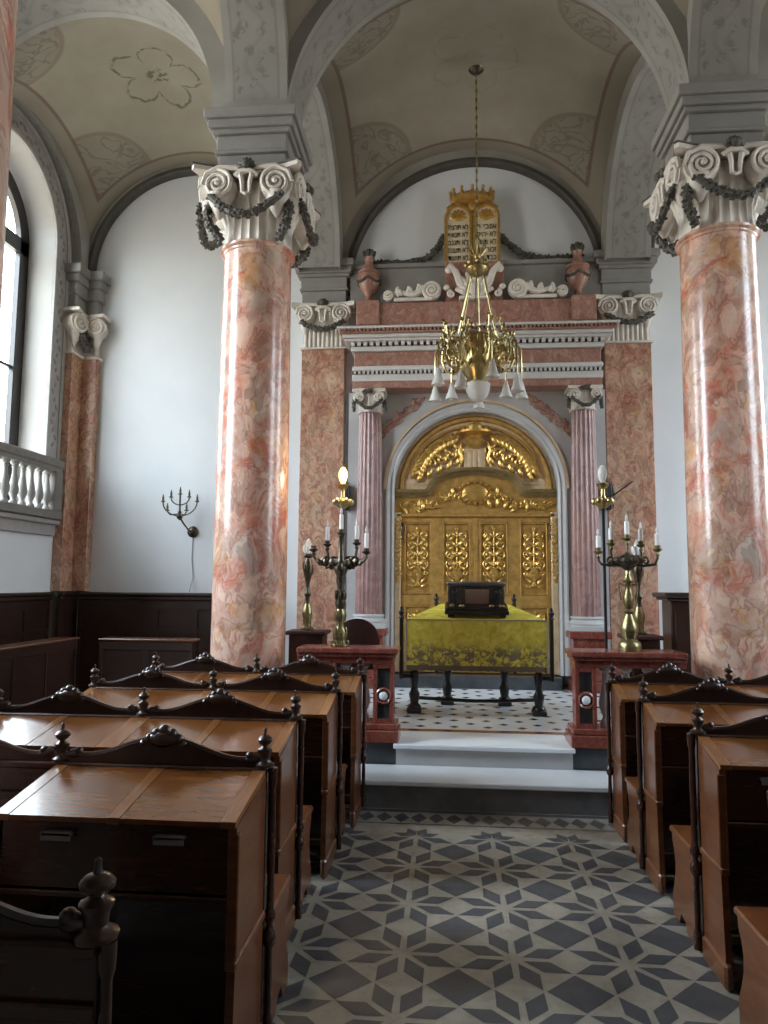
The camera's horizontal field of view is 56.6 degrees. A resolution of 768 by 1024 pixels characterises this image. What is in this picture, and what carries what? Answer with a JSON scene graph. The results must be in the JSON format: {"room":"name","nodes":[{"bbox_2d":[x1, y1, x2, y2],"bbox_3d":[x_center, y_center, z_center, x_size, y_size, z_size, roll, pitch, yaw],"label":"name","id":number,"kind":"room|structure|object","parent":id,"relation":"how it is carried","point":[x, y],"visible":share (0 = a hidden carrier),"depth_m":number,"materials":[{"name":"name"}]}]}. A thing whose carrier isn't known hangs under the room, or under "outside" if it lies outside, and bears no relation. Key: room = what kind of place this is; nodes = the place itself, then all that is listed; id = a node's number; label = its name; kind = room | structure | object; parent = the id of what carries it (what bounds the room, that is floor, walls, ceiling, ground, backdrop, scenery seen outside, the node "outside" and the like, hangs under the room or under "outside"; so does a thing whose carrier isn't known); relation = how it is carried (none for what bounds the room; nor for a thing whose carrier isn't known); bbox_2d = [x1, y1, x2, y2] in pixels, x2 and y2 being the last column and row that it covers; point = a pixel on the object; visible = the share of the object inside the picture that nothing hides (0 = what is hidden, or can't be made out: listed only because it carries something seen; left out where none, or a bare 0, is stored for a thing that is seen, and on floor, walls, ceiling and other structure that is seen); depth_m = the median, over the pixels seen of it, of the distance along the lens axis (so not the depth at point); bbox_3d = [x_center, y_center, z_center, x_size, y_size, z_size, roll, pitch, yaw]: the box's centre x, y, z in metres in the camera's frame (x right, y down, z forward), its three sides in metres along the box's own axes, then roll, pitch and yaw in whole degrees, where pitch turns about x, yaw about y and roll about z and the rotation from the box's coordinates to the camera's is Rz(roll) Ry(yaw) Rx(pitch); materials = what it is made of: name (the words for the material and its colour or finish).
{"room":"house of worship","nodes":[
{"label":"house of worship","id":0,"kind":"room"},
{"bbox_2d":[0,132,70,637],"bbox_3d":[-5.030,-2.219,4.391,0.440,8.500,11.400,0,-6,5],"label":"wall","id":1,"kind":"structure","parent":0,"point":[25,558],"depth_m":9.27,"materials":[{"name":"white paint"}]},
{"bbox_2d":[0,170,29,499],"bbox_3d":[-4.839,-2.235,8.431,0.080,4.488,1.832,0,-6,5],"label":"window","id":2,"kind":"structure","parent":1,"relation":"in","point":[18,242],"depth_m":9.20,"materials":[{"name":"clear glass"}]},
{"bbox_2d":[0,511,59,535],"bbox_3d":[-4.411,0.092,8.102,0.135,0.200,2.480,0,-6,5],"label":"trim","id":3,"kind":"structure","parent":1,"relation":"attached to","point":[13,522],"depth_m":8.68,"materials":[{"name":"paint"}]},
{"bbox_2d":[0,441,64,519],"bbox_3d":[-4.365,-0.393,8.206,0.160,0.775,2.280,0,-6,5],"label":"balustrade","id":4,"kind":"object","parent":1,"relation":"in","point":[50,494],"depth_m":8.67,"materials":[{"name":"stone"}]},
{"bbox_2d":[0,592,77,644],"bbox_3d":[-4.724,1.271,4.040,0.216,1.490,11.345,0,-6,5],"label":"paneling","id":5,"kind":"structure","parent":1,"relation":"attached to","point":[24,617],"depth_m":8.91,"materials":[{"name":"brown wood"}]},
{"bbox_2d":[11,103,70,502],"bbox_3d":[-4.431,-2.535,8.425,0.050,4.690,2.520,0,-6,5],"label":"trim","id":6,"kind":"structure","parent":1,"relation":"attached to","point":[21,126],"depth_m":9.42,"materials":[{"name":"paint"}]},
{"bbox_2d":[13,17,218,238],"bbox_3d":[-2.762,-4.646,8.617,3.070,1.344,2.895,0,-6,5],"label":"ceiling","id":7,"kind":"structure","parent":0,"point":[123,101],"depth_m":8.90,"materials":[{"name":"beige paint"}]},
{"bbox_2d":[194,0,223,46],"bbox_3d":[-3.087,-5.046,4.895,3.070,1.527,3.500,0,-6,5],"label":"ceiling","id":8,"kind":"structure","parent":0,"point":[211,8],"depth_m":6.39,"materials":[{"name":"beige paint"}]},
{"bbox_2d":[67,167,767,684],"bbox_3d":[1.165,-1.703,9.650,11.030,8.600,0.200,0,-6,5],"label":"wall","id":9,"kind":"structure","parent":0,"point":[157,428],"depth_m":9.81,"materials":[{"name":"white paint"}]},
{"bbox_2d":[13,96,89,267],"bbox_3d":[-4.370,-4.311,8.596,0.146,1.800,3.400,0,-6,5],"label":"arch","id":10,"kind":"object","parent":9,"relation":"attached to","point":[79,234],"depth_m":9.66,"materials":[{"name":"grey paint"}]},
{"bbox_2d":[50,262,110,590],"bbox_3d":[-4.104,-1.153,9.675,0.478,4.430,0.544,0,-6,5],"label":"pilaster","id":11,"kind":"object","parent":9,"relation":"attached to","point":[85,320],"visible":1,"depth_m":9.70,"materials":[{"name":"stone"}]},
{"bbox_2d":[76,592,211,692],"bbox_3d":[-2.779,1.814,9.390,2.670,1.490,0.096,0,-6,5],"label":"paneling","id":12,"kind":"structure","parent":9,"relation":"attached to","point":[100,614],"depth_m":9.48,"materials":[{"name":"brown wood"}]},
{"bbox_2d":[90,162,217,248],"bbox_3d":[-2.670,-4.292,10.080,3.680,1.840,0.110,0,-6,5],"label":"arch","id":13,"kind":"object","parent":9,"relation":"attached to","point":[186,164],"visible":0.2,"depth_m":10.12,"materials":[{"name":"grey paint"}]},
{"bbox_2d":[161,487,198,537],"bbox_3d":[-2.730,-0.004,9.562,0.528,0.678,0.306,0,-6,5],"label":"sconce","id":14,"kind":"object","parent":9,"relation":"attached to","point":[192,531],"visible":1,"depth_m":9.54,"materials":[{"name":"brown metal"}]},
{"bbox_2d":[189,538,192,591],"bbox_3d":[-2.590,0.713,9.584,0.035,0.728,0.105,0,-6,5],"label":"power cord","id":15,"kind":"object","parent":9,"relation":"attached to","point":[192,538],"visible":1,"depth_m":9.62,"materials":[{"name":"white plastic"}]},
{"bbox_2d":[88,166,297,270],"bbox_3d":[-2.672,-4.134,10.051,3.030,1.510,0.137,0,-6,5],"label":"trim","id":16,"kind":"structure","parent":9,"relation":"attached to","point":[144,186],"depth_m":10.11,"materials":[{"name":"grey paint"}]},
{"bbox_2d":[342,149,602,257],"bbox_3d":[1.216,-4.271,9.739,4.112,1.790,0.110,0,-6,5],"label":"arch","id":17,"kind":"object","parent":9,"relation":"attached to","point":[348,239],"visible":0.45,"depth_m":9.77,"materials":[{"name":"grey paint"}]},
{"bbox_2d":[349,157,600,260],"bbox_3d":[1.213,-4.107,9.710,3.426,1.471,0.137,0,-6,5],"label":"trim","id":18,"kind":"structure","parent":9,"relation":"attached to","point":[489,162],"depth_m":9.73,"materials":[{"name":"grey paint"}]},
{"bbox_2d":[350,257,600,308],"bbox_3d":[1.201,-3.043,9.560,3.320,0.590,0.205,0,-6,5],"label":"trim","id":19,"kind":"structure","parent":9,"relation":"attached to","point":[392,275],"depth_m":9.51,"materials":[{"name":"grey paint"}]},
{"bbox_2d":[373,234,443,263],"bbox_3d":[0.316,-3.558,9.713,1.103,0.447,0.127,0,-6,5],"label":"leaf garland","id":20,"kind":"object","parent":19,"relation":"on","point":[438,246],"visible":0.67,"depth_m":9.66,"materials":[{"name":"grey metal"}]},
{"bbox_2d":[500,232,583,258],"bbox_3d":[2.086,-3.560,9.559,1.175,0.448,0.128,0,-6,5],"label":"leaf garland","id":21,"kind":"object","parent":19,"relation":"on","point":[504,240],"visible":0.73,"depth_m":9.54,"materials":[{"name":"grey stone"}]},
{"bbox_2d":[651,235,655,247],"bbox_3d":[5.009,-4.141,9.382,3.030,1.510,0.137,0,-6,5],"label":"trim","id":22,"kind":"structure","parent":9,"relation":"attached to","point":[653,237],"depth_m":9.39,"materials":[{"name":"grey paint"}]},
{"bbox_2d":[345,764,612,815],"bbox_3d":[0.800,2.095,5.419,5.050,0.205,0.545,0,-6,5],"label":"step","id":23,"kind":"structure","parent":0,"point":[449,788],"depth_m":5.21,"materials":[{"name":"white stone"}]},
{"bbox_2d":[320,0,641,236],"bbox_3d":[1.043,-4.613,8.283,3.450,1.431,2.895,0,-6,5],"label":"ceiling","id":24,"kind":"structure","parent":0,"point":[400,93],"depth_m":8.57,"materials":[{"name":"beige paint"}]},
{"bbox_2d":[429,64,527,409],"bbox_3d":[1.074,-3.218,8.155,1.096,4.002,1.111,5,-7,-41],"label":"chandelier","id":25,"kind":"object","parent":24,"relation":"hanging from","point":[477,351],"visible":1,"depth_m":7.88,"materials":[{"name":"gold metal"}]},
{"bbox_2d":[367,685,602,734],"bbox_3d":[0.994,2.046,7.644,5.050,0.001,3.070,0,-6,5],"label":"floor tiles","id":26,"kind":"structure","parent":0,"point":[517,718],"depth_m":7.02,"materials":[{"name":"white tile"}]},
{"bbox_2d":[285,629,330,663],"bbox_3d":[-0.719,1.528,6.718,0.380,0.819,0.323,0,-6,5],"label":"base cabinet","id":27,"kind":"object","parent":26,"relation":"on","point":[297,637],"visible":0.34,"depth_m":6.62,"materials":[{"name":"brown wood"}]},
{"bbox_2d":[300,538,313,629],"bbox_3d":[-0.727,0.685,6.804,0.136,0.870,0.136,0,-6,5],"label":"candlestick","id":28,"kind":"object","parent":27,"relation":"on","point":[308,569],"visible":0.97,"depth_m":6.78,"materials":[{"name":"gold metal"}]},
{"bbox_2d":[292,258,355,665],"bbox_3d":[-0.827,-0.606,9.419,0.840,5.598,0.380,0,-6,5],"label":"marble pilaster","id":29,"kind":"object","parent":26,"relation":"on","point":[325,306],"visible":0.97,"depth_m":9.46,"materials":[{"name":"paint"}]},
{"bbox_2d":[332,467,353,667],"bbox_3d":[-0.383,0.743,6.435,0.260,2.330,0.256,0,-6,5],"label":"lamp","id":30,"kind":"object","parent":26,"relation":"on","point":[343,502],"visible":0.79,"depth_m":6.50,"materials":[{"name":"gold metal"}]},
{"bbox_2d":[335,618,379,669],"bbox_3d":[-0.246,1.526,7.183,0.450,0.920,0.500,0,-6,5],"label":"armchair","id":31,"kind":"object","parent":26,"relation":"on","point":[359,631],"visible":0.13,"depth_m":6.96,"materials":[{"name":"red fabric"}]},
{"bbox_2d":[399,593,553,715],"bbox_3d":[0.932,1.424,7.315,1.535,1.167,0.675,0,-6,5],"label":"table","id":32,"kind":"object","parent":26,"relation":"on","point":[414,706],"visible":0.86,"depth_m":7.07,"materials":[{"name":"black wood"}]},
{"bbox_2d":[405,603,549,672],"bbox_3d":[0.938,1.276,7.320,1.405,0.642,0.726,0,-6,5],"label":"tablecloth","id":33,"kind":"object","parent":32,"relation":"on","point":[434,640],"visible":0.92,"depth_m":6.99,"materials":[{"name":"yellow fabric"}]},
{"bbox_2d":[445,581,508,617],"bbox_3d":[0.933,0.883,7.221,0.635,0.360,0.300,0,-6,5],"label":"book stand","id":34,"kind":"object","parent":33,"relation":"on","point":[464,597],"visible":1,"depth_m":7.22,"materials":[{"name":"black wood"}]},
{"bbox_2d":[337,261,619,692],"bbox_3d":[1.152,-0.583,8.975,3.440,5.492,0.860,0,-6,5],"label":"torah ark","id":35,"kind":"object","parent":26,"relation":"on","point":[503,491],"visible":0.84,"depth_m":9.03,"materials":[{"name":"stone"}]},
{"bbox_2d":[356,249,380,299],"bbox_3d":[-0.201,-3.155,9.548,0.338,0.780,0.332,0,-6,9],"label":"urn","id":36,"kind":"object","parent":35,"relation":"on","point":[368,281],"visible":1,"depth_m":9.46,"materials":[{"name":"stone"}]},
{"bbox_2d":[383,281,440,301],"bbox_3d":[0.367,-2.884,9.337,0.763,0.263,0.112,0,-6,5],"label":"scroll","id":37,"kind":"object","parent":35,"relation":"on","point":[431,290],"visible":1,"depth_m":9.31,"materials":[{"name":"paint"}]},
{"bbox_2d":[444,184,500,263],"bbox_3d":[1.188,-3.809,9.528,0.655,1.033,0.514,-4,-7,38],"label":"tablet","id":38,"kind":"object","parent":35,"relation":"on","point":[459,223],"visible":0.9,"depth_m":9.48,"materials":[{"name":"brown metal"}]},
{"bbox_2d":[443,261,505,300],"bbox_3d":[1.176,-3.010,9.270,0.806,0.497,0.129,0,-6,5],"label":"cartouche","id":39,"kind":"object","parent":35,"relation":"on","point":[461,282],"visible":0.88,"depth_m":9.23,"materials":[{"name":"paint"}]},
{"bbox_2d":[508,278,567,298],"bbox_3d":[1.984,-2.885,9.196,0.764,0.263,0.112,0,-6,5],"label":"scroll","id":40,"kind":"object","parent":35,"relation":"on","point":[517,288],"visible":1,"depth_m":9.17,"materials":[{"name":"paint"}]},
{"bbox_2d":[564,242,590,294],"bbox_3d":[2.529,-3.158,9.311,0.338,0.780,0.332,0,-6,9],"label":"urn","id":41,"kind":"object","parent":35,"relation":"on","point":[577,275],"visible":0.98,"depth_m":9.23,"materials":[{"name":"stone"}]},
{"bbox_2d":[591,465,613,676],"bbox_3d":[1.934,0.741,6.234,0.260,2.330,0.256,0,-6,5],"label":"lamp","id":42,"kind":"object","parent":26,"relation":"on","point":[602,502],"visible":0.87,"depth_m":6.27,"materials":[{"name":"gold metal"}]},
{"bbox_2d":[592,248,662,678],"bbox_3d":[3.138,-0.610,9.073,0.850,5.598,0.381,0,-6,5],"label":"marble pilaster","id":43,"kind":"object","parent":26,"relation":"on","point":[625,296],"visible":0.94,"depth_m":9.11,"materials":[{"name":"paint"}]},
{"bbox_2d":[605,478,632,509],"bbox_3d":[2.874,-0.222,8.791,0.373,0.391,0.142,-1,-6,15],"label":"sconce","id":44,"kind":"object","parent":43,"relation":"attached to","point":[609,491],"visible":0.65,"depth_m":8.77,"materials":[{"name":"black metal"}]},
{"bbox_2d":[617,633,663,676],"bbox_3d":[2.330,1.525,6.453,0.340,0.819,0.323,0,-6,5],"label":"base cabinet","id":45,"kind":"object","parent":26,"relation":"on","point":[649,641],"visible":0.23,"depth_m":6.34,"materials":[{"name":"brown wood"}]},
{"bbox_2d":[631,539,646,634],"bbox_3d":[2.332,0.682,6.538,0.136,0.870,0.136,0,-6,5],"label":"candlestick","id":46,"kind":"object","parent":45,"relation":"on","point":[638,572],"visible":0.66,"depth_m":6.51,"materials":[{"name":"gold metal"}]},
{"bbox_2d":[652,592,690,672],"bbox_3d":[2.788,1.355,6.643,0.420,1.201,0.420,0,-6,5],"label":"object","id":47,"kind":"object","parent":26,"relation":"on","point":[675,605],"visible":0.33,"depth_m":6.53,"materials":[{"name":"brown wood"}]},
{"bbox_2d":[361,731,611,769],"bbox_3d":[0.970,2.103,7.373,5.050,0.166,3.600,0,-6,5],"label":"step","id":48,"kind":"structure","parent":0,"point":[424,748],"depth_m":5.65,"materials":[{"name":"white stone"}]},
{"bbox_2d":[190,103,320,667],"bbox_3d":[-1.158,-0.815,6.358,1.079,5.408,1.083,0,-6,2],"label":"marble column","id":49,"kind":"structure","parent":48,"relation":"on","point":[258,198],"depth_m":6.12,"materials":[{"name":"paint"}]},
{"bbox_2d":[16,0,248,107],"bbox_3d":[-2.934,-4.445,6.870,3.540,1.850,0.560,0,-6,5],"label":"arch","id":50,"kind":"object","parent":49,"relation":"on","point":[185,20],"visible":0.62,"depth_m":6.93,"materials":[{"name":"grey paint"}]},
{"bbox_2d":[219,0,288,103],"bbox_3d":[-1.281,-4.741,4.708,0.560,2.040,4.200,0,-6,5],"label":"arch","id":51,"kind":"object","parent":49,"relation":"on","point":[255,32],"visible":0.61,"depth_m":6.30,"materials":[{"name":"grey paint"}]},
{"bbox_2d":[298,79,342,270],"bbox_3d":[-0.972,-4.199,8.248,0.560,1.660,3.280,0,-6,5],"label":"arch","id":52,"kind":"object","parent":49,"relation":"on","point":[323,176],"visible":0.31,"depth_m":9.17,"materials":[{"name":"grey paint"}]},
{"bbox_2d":[249,0,731,124],"bbox_3d":[0.892,-4.521,6.544,4.149,1.995,0.560,0,-6,5],"label":"arch","id":53,"kind":"object","parent":49,"relation":"on","point":[657,28],"visible":0.59,"depth_m":6.47,"materials":[{"name":"grey paint"}]},
{"bbox_2d":[296,644,400,742],"bbox_3d":[-0.286,1.487,5.894,0.835,0.744,0.330,0,-6,5],"label":"balustrade","id":54,"kind":"object","parent":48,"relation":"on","point":[383,727],"visible":0.45,"depth_m":5.78,"materials":[{"name":"stone"}]},
{"bbox_2d":[309,507,370,646],"bbox_3d":[-0.372,0.537,6.042,0.526,1.170,0.215,0,-6,5],"label":"candelabrum","id":55,"kind":"object","parent":54,"relation":"on","point":[341,565],"visible":1,"depth_m":5.99,"materials":[{"name":"gold metal"}]},
{"bbox_2d":[309,546,317,555],"bbox_3d":[-0.597,0.328,6.051,0.076,0.086,0.076,0,-6,5],"label":"candle cup","id":56,"kind":"object","parent":55,"relation":"on","point":[313,549],"depth_m":6.03,"materials":[{"name":"brown metal"}]},
{"bbox_2d":[323,520,331,549],"bbox_3d":[-0.488,0.196,6.156,0.076,0.270,0.076,0,-6,5],"label":"candle","id":57,"kind":"object","parent":55,"relation":"on","point":[327,533],"depth_m":6.14,"materials":[{"name":"white wax"}]},
{"bbox_2d":[337,507,345,534],"bbox_3d":[-0.361,0.092,6.054,0.076,0.280,0.076,0,-6,5],"label":"candle","id":58,"kind":"object","parent":55,"relation":"on","point":[341,517],"depth_m":6.04,"materials":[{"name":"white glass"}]},
{"bbox_2d":[353,520,360,548],"bbox_3d":[-0.234,0.186,6.135,0.076,0.270,0.076,0,-6,5],"label":"candle","id":59,"kind":"object","parent":55,"relation":"on","point":[356,542],"depth_m":6.12,"materials":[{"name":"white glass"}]},
{"bbox_2d":[362,526,370,557],"bbox_3d":[-0.148,0.251,6.020,0.076,0.280,0.076,0,-6,5],"label":"candle","id":60,"kind":"object","parent":55,"relation":"on","point":[366,551],"depth_m":6.00,"materials":[{"name":"white wax"}]},
{"bbox_2d":[564,648,687,748],"bbox_3d":[1.927,1.485,5.701,0.902,0.744,0.330,0,-6,5],"label":"balustrade","id":61,"kind":"object","parent":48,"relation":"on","point":[584,731],"visible":0.45,"depth_m":5.61,"materials":[{"name":"stone"}]},
{"bbox_2d":[594,514,661,650],"bbox_3d":[1.986,0.562,5.803,0.546,1.110,0.204,0,-6,5],"label":"candelabrum","id":62,"kind":"object","parent":61,"relation":"on","point":[629,630],"visible":1,"depth_m":5.77,"materials":[{"name":"gold metal"}]},
{"bbox_2d":[594,529,602,557],"bbox_3d":[1.753,0.252,5.834,0.076,0.250,0.076,0,-6,5],"label":"candle","id":63,"kind":"object","parent":62,"relation":"on","point":[598,551],"depth_m":5.82,"materials":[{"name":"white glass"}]},
{"bbox_2d":[606,520,615,549],"bbox_3d":[1.880,0.190,5.910,0.076,0.250,0.076,0,-6,5],"label":"candle","id":64,"kind":"object","parent":62,"relation":"on","point":[610,543],"depth_m":5.89,"materials":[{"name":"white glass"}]},
{"bbox_2d":[622,514,631,544],"bbox_3d":[1.990,0.139,5.845,0.076,0.260,0.076,0,-6,5],"label":"candle","id":65,"kind":"object","parent":62,"relation":"on","point":[626,538],"depth_m":5.83,"materials":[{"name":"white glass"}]},
{"bbox_2d":[636,522,645,550],"bbox_3d":[2.119,0.200,5.888,0.076,0.250,0.076,0,-6,5],"label":"candle","id":66,"kind":"object","parent":62,"relation":"on","point":[640,544],"depth_m":5.87,"materials":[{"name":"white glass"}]},
{"bbox_2d":[653,526,661,555],"bbox_3d":[2.221,0.232,5.795,0.076,0.250,0.076,0,-6,5],"label":"candle","id":67,"kind":"object","parent":62,"relation":"on","point":[657,549],"depth_m":5.78,"materials":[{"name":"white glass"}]},
{"bbox_2d":[642,79,767,679],"bbox_3d":[2.862,-0.819,6.008,1.079,5.408,1.083,0,-6,2],"label":"marble column","id":68,"kind":"structure","parent":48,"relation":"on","point":[711,190],"depth_m":5.80,"materials":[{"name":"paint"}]},
{"bbox_2d":[601,55,665,261],"bbox_3d":[3.023,-4.202,7.900,0.560,1.660,3.280,0,-6,5],"label":"arch","id":69,"kind":"object","parent":68,"relation":"on","point":[632,166],"visible":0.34,"depth_m":8.82,"materials":[{"name":"grey paint"}]},
{"bbox_2d":[687,0,762,82],"bbox_3d":[2.714,-4.745,4.360,0.560,2.040,4.200,0,-6,5],"label":"arch","id":70,"kind":"object","parent":68,"relation":"on","point":[723,35],"visible":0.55,"depth_m":5.98,"materials":[{"name":"grey paint"}]},
{"bbox_2d":[285,0,688,40],"bbox_3d":[0.720,-5.111,4.570,3.450,1.482,3.500,0,-6,5],"label":"ceiling","id":71,"kind":"structure","parent":0,"point":[296,10],"depth_m":6.33,"materials":[{"name":"beige paint"}]},
{"bbox_2d":[272,763,743,1023],"bbox_3d":[0.631,2.005,3.478,10.990,0.001,11.400,0,-6,5],"label":"floor","id":72,"kind":"structure","parent":0,"point":[418,916],"depth_m":3.37,"materials":[{"name":"beige tile"}]},
{"bbox_2d":[0,0,17,321],"bbox_3d":[-1.580,-1.031,2.321,1.079,5.777,1.083,0,-6,2],"label":"marble column","id":73,"kind":"structure","parent":72,"relation":"on","point":[8,8],"depth_m":2.40,"materials":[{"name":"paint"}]},
{"bbox_2d":[0,637,79,704],"bbox_3d":[-4.014,1.690,5.760,0.720,1.005,4.680,0,-6,5],"label":"pew","id":74,"kind":"object","parent":72,"relation":"on","point":[30,671],"visible":0.61,"depth_m":7.29,"materials":[{"name":"brown wood"}]},
{"bbox_2d":[0,857,119,1023],"bbox_3d":[-0.934,1.207,1.354,0.865,1.090,0.086,0,-6,5],"label":"pew","id":75,"kind":"object","parent":72,"relation":"on","point":[60,969],"visible":1,"depth_m":1.34,"materials":[{"name":"brown wood"}]},
{"bbox_2d":[0,722,291,1023],"bbox_3d":[-1.212,1.349,2.657,1.659,1.110,0.816,0,-6,5],"label":"pew","id":76,"kind":"object","parent":72,"relation":"on","point":[180,824],"visible":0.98,"depth_m":2.47,"materials":[{"name":"brown wood"}]},
{"bbox_2d":[98,637,199,680],"bbox_3d":[-2.579,1.973,8.517,1.080,1.005,1.410,0,-6,5],"label":"pew","id":77,"kind":"object","parent":72,"relation":"on","point":[119,657],"visible":0.39,"depth_m":7.89,"materials":[{"name":"brown wood"}]},
{"bbox_2d":[0,685,312,942],"bbox_3d":[-1.213,1.440,3.576,1.659,1.110,0.816,0,-6,5],"label":"pew","id":78,"kind":"object","parent":72,"relation":"on","point":[219,721],"visible":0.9,"depth_m":3.48,"materials":[{"name":"brown wood"}]},
{"bbox_2d":[83,664,346,878],"bbox_3d":[-1.074,1.529,4.473,1.659,1.110,0.816,0,-6,5],"label":"pew","id":79,"kind":"object","parent":72,"relation":"on","point":[324,779],"visible":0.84,"depth_m":4.38,"materials":[{"name":"brown wood"}]},
{"bbox_2d":[152,652,366,827],"bbox_3d":[-0.965,1.594,5.120,1.659,1.110,0.441,0,-6,5],"label":"pew","id":80,"kind":"object","parent":72,"relation":"on","point":[309,669],"visible":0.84,"depth_m":5.22,"materials":[{"name":"brown wood"}]},
{"bbox_2d":[605,662,767,840],"bbox_3d":[2.344,1.580,4.722,1.659,1.110,0.331,0,-6,5],"label":"pew","id":81,"kind":"object","parent":72,"relation":"on","point":[668,678],"visible":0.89,"depth_m":4.87,"materials":[{"name":"brown wood"}]},
{"bbox_2d":[625,677,767,894],"bbox_3d":[2.292,1.521,4.125,1.659,1.110,0.706,0,-6,5],"label":"pew","id":82,"kind":"object","parent":72,"relation":"on","point":[659,798],"visible":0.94,"depth_m":4.08,"materials":[{"name":"brown wood"}]},
{"bbox_2d":[669,702,767,990],"bbox_3d":[2.214,1.431,3.223,1.659,1.110,0.706,0,-6,5],"label":"pew","id":83,"kind":"object","parent":72,"relation":"on","point":[721,859],"visible":1,"depth_m":3.17,"materials":[{"name":"brown wood"}]},
{"bbox_2d":[734,790,767,1023],"bbox_3d":[1.698,1.341,2.349,0.864,1.110,0.706,0,-6,5],"label":"pew","id":84,"kind":"object","parent":72,"relation":"on","point":[752,921],"visible":1,"depth_m":2.57,"materials":[{"name":"brown wood"}]},
{"bbox_2d":[618,570,641,650],"bbox_3d":[1.985,0.786,5.781,0.184,0.660,0.182,0,-6,5],"label":"stem","id":85,"kind":"object","parent":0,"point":[629,630],"depth_m":5.74,"materials":[{"name":"gold metal"}]},
{"bbox_2d":[656,113,767,184],"bbox_3d":[4.849,-4.653,7.955,3.070,1.344,2.895,0,-6,5],"label":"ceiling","id":86,"kind":"structure","parent":0,"point":[662,162],"depth_m":9.15,"materials":[{"name":"grey paint"}]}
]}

